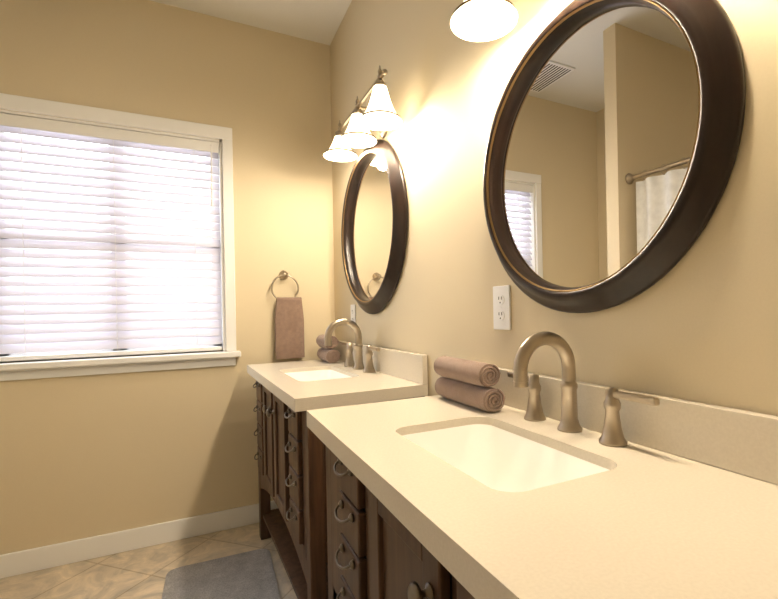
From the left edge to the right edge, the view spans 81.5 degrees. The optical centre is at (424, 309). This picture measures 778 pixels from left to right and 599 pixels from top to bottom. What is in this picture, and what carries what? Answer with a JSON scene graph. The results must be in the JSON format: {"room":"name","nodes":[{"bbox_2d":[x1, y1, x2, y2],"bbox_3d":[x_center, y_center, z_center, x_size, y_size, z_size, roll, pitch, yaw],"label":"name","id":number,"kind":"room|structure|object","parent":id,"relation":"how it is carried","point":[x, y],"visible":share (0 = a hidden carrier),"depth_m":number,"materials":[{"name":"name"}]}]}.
{"room":"bathroom","nodes":[
{"label":"bathroom","id":0,"kind":"room"},
{"bbox_2d":[0,523,296,598],"bbox_3d":[-0.577,1.212,0.336,2.470,0.100,4.380,-1,0,-27],"label":"floor","id":1,"kind":"structure","parent":0,"point":[140,573],"depth_m":2.03,"materials":[{"name":"tile"}]},
{"bbox_2d":[162,549,279,598],"bbox_3d":[-0.773,1.157,1.705,0.430,0.017,0.860,-1,0,-25],"label":"bath rug","id":2,"kind":"object","parent":1,"relation":"on","point":[248,575],"visible":0.98,"depth_m":1.92,"materials":[{"name":"grey fabric"}]},
{"bbox_2d":[247,318,427,598],"bbox_3d":[-0.451,0.599,1.964,0.471,1.121,1.080,-1,0,-29],"label":"bathroom vanity","id":3,"kind":"object","parent":1,"relation":"on","point":[291,452],"visible":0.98,"depth_m":1.66,"materials":[{"name":"brown wood"}]},
{"bbox_2d":[316,335,340,362],"bbox_3d":[-0.514,0.204,2.393,0.086,0.142,0.212,-1,0,-27],"label":"towels","id":4,"kind":"object","parent":3,"relation":"on","point":[329,354],"visible":0.94,"depth_m":2.31,"materials":[{"name":"fabric"}]},
{"bbox_2d":[307,423,485,598],"bbox_3d":[0.226,0.717,0.654,0.488,0.860,1.320,-1,0,-27],"label":"bathroom vanity","id":5,"kind":"object","parent":1,"relation":"on","point":[373,552],"depth_m":0.79,"materials":[{"name":"brown wood"}]},
{"bbox_2d":[306,395,777,598],"bbox_3d":[0.219,0.267,0.655,0.484,0.040,1.356,-1,0,-27],"label":"countertop","id":6,"kind":"structure","parent":5,"relation":"on","point":[637,521],"depth_m":0.56,"materials":[{"name":"beige stone"}]},
{"bbox_2d":[434,356,504,411],"bbox_3d":[0.110,0.189,1.191,0.074,0.119,0.257,-1,0,-27],"label":"towels","id":7,"kind":"object","parent":6,"relation":"on","point":[467,382],"visible":1,"depth_m":1.12,"materials":[{"name":"brown fabric"}]},
{"bbox_2d":[422,423,585,482],"bbox_3d":[0.125,0.334,0.833,0.240,0.134,0.400,-1,0,-27],"label":"sink","id":8,"kind":"object","parent":6,"relation":"in","point":[509,458],"depth_m":0.98,"materials":[{"name":"white ceramic"}]},
{"bbox_2d":[506,331,661,446],"bbox_3d":[0.243,0.144,0.895,0.164,0.204,0.398,-1,0,-27],"label":"faucet","id":9,"kind":"object","parent":6,"relation":"on","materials":[{"name":"metal"}]},
{"bbox_2d":[0,0,334,554],"bbox_3d":[-1.564,-0.189,2.237,2.230,2.740,0.120,-1,0,-27],"label":"wall","id":10,"kind":"structure","parent":0,"point":[85,456],"depth_m":2.31,"materials":[{"name":"paint"}]},
{"bbox_2d":[0,93,240,380],"bbox_3d":[-1.526,-0.331,2.224,1.114,1.278,0.180,-1,0,-27],"label":"window","id":11,"kind":"structure","parent":10,"relation":"in","point":[38,369],"depth_m":2.26,"materials":[{"name":"white wood"}]},
{"bbox_2d":[0,113,221,361],"bbox_3d":[-1.525,-0.333,2.221,0.938,1.116,0.073,-1,0,-27],"label":"window blinds","id":12,"kind":"object","parent":11,"relation":"attached to","point":[87,301],"visible":0.98,"depth_m":2.20,"materials":[{"name":"white plastic"}]},
{"bbox_2d":[0,500,277,578],"bbox_3d":[-1.505,1.129,2.170,2.230,0.103,0.030,-1,0,-27],"label":"baseboard","id":13,"kind":"structure","parent":10,"relation":"attached to","point":[45,557],"depth_m":2.17,"materials":[{"name":"white wood"}]},
{"bbox_2d":[271,271,304,358],"bbox_3d":[-0.772,0.022,2.524,0.174,0.493,0.076,-1,0,-27],"label":"towel ring","id":14,"kind":"object","parent":10,"relation":"attached to","point":[289,329],"visible":1,"depth_m":2.50,"materials":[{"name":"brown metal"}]},
{"bbox_2d":[150,0,351,44],"bbox_3d":[-0.631,-1.627,0.336,2.470,0.100,4.380,-1,0,-27],"label":"ceiling","id":15,"kind":"structure","parent":0,"point":[319,21],"depth_m":2.39,"materials":[{"name":"paint"}]},
{"bbox_2d":[330,0,777,415],"bbox_3d":[0.445,-0.228,0.865,0.120,2.740,4.380,-1,0,-27],"label":"wall","id":16,"kind":"structure","parent":0,"point":[698,322],"depth_m":1.20,"materials":[{"name":"paint"}]},
{"bbox_2d":[351,304,355,322],"bbox_3d":[-0.378,0.030,2.360,0.008,0.118,0.074,-1,0,-27],"label":"electrical outlet","id":17,"kind":"object","parent":16,"relation":"attached to","point":[353,312],"visible":0.69,"depth_m":2.35,"materials":[{"name":"white plastic"}]},
{"bbox_2d":[323,65,401,161],"bbox_3d":[-0.264,-0.822,1.891,0.198,0.272,0.678,-1,0,-27],"label":"sconce","id":18,"kind":"object","parent":16,"relation":"attached to","point":[381,116],"visible":1,"depth_m":1.82,"materials":[{"name":"white glass"}]},
{"bbox_2d":[341,139,407,313],"bbox_3d":[-0.263,-0.372,2.072,0.045,0.784,0.800,-1,0,-27],"label":"mirror","id":19,"kind":"object","parent":16,"relation":"attached to","point":[374,229],"visible":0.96,"depth_m":2.01,"materials":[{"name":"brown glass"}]},
{"bbox_2d":[450,0,517,41],"bbox_3d":[0.253,-0.804,0.869,0.198,0.253,0.598,-1,0,-27],"label":"sconce","id":20,"kind":"object","parent":16,"relation":"attached to","point":[479,20],"visible":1,"depth_m":1.09,"materials":[{"name":"white glass"}]},
{"bbox_2d":[493,285,510,329],"bbox_3d":[0.205,-0.006,1.206,0.008,0.118,0.074,-1,0,-27],"label":"electrical outlet","id":21,"kind":"object","parent":16,"relation":"attached to","point":[501,307],"visible":1,"depth_m":1.20,"materials":[{"name":"white plastic"}]},
{"bbox_2d":[483,0,745,312],"bbox_3d":[0.307,-0.323,0.948,0.042,0.660,0.660,-1,0,-27],"label":"mirror","id":22,"kind":"object","parent":16,"relation":"attached to","point":[614,140],"visible":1,"depth_m":0.86,"materials":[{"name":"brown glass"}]},
{"bbox_2d":[491,367,777,482],"bbox_3d":[0.425,0.197,0.759,0.020,0.092,1.356,-1,0,-27],"label":"backsplash","id":23,"kind":"structure","parent":16,"relation":"attached to","point":[745,442],"depth_m":0.70,"materials":[{"name":"beige stone"}]},
{"label":"outside","id":24,"kind":"structure","parent":0,"visible":0},
{"bbox_2d":[7,133,211,305],"bbox_3d":[-1.950,-0.312,2.995,4.230,4.000,0.020,-1,0,-27],"label":"sky","id":25,"kind":"structure","parent":24,"point":[107,198],"depth_m":2.91,"materials":[{"name":"white"}]}
]}

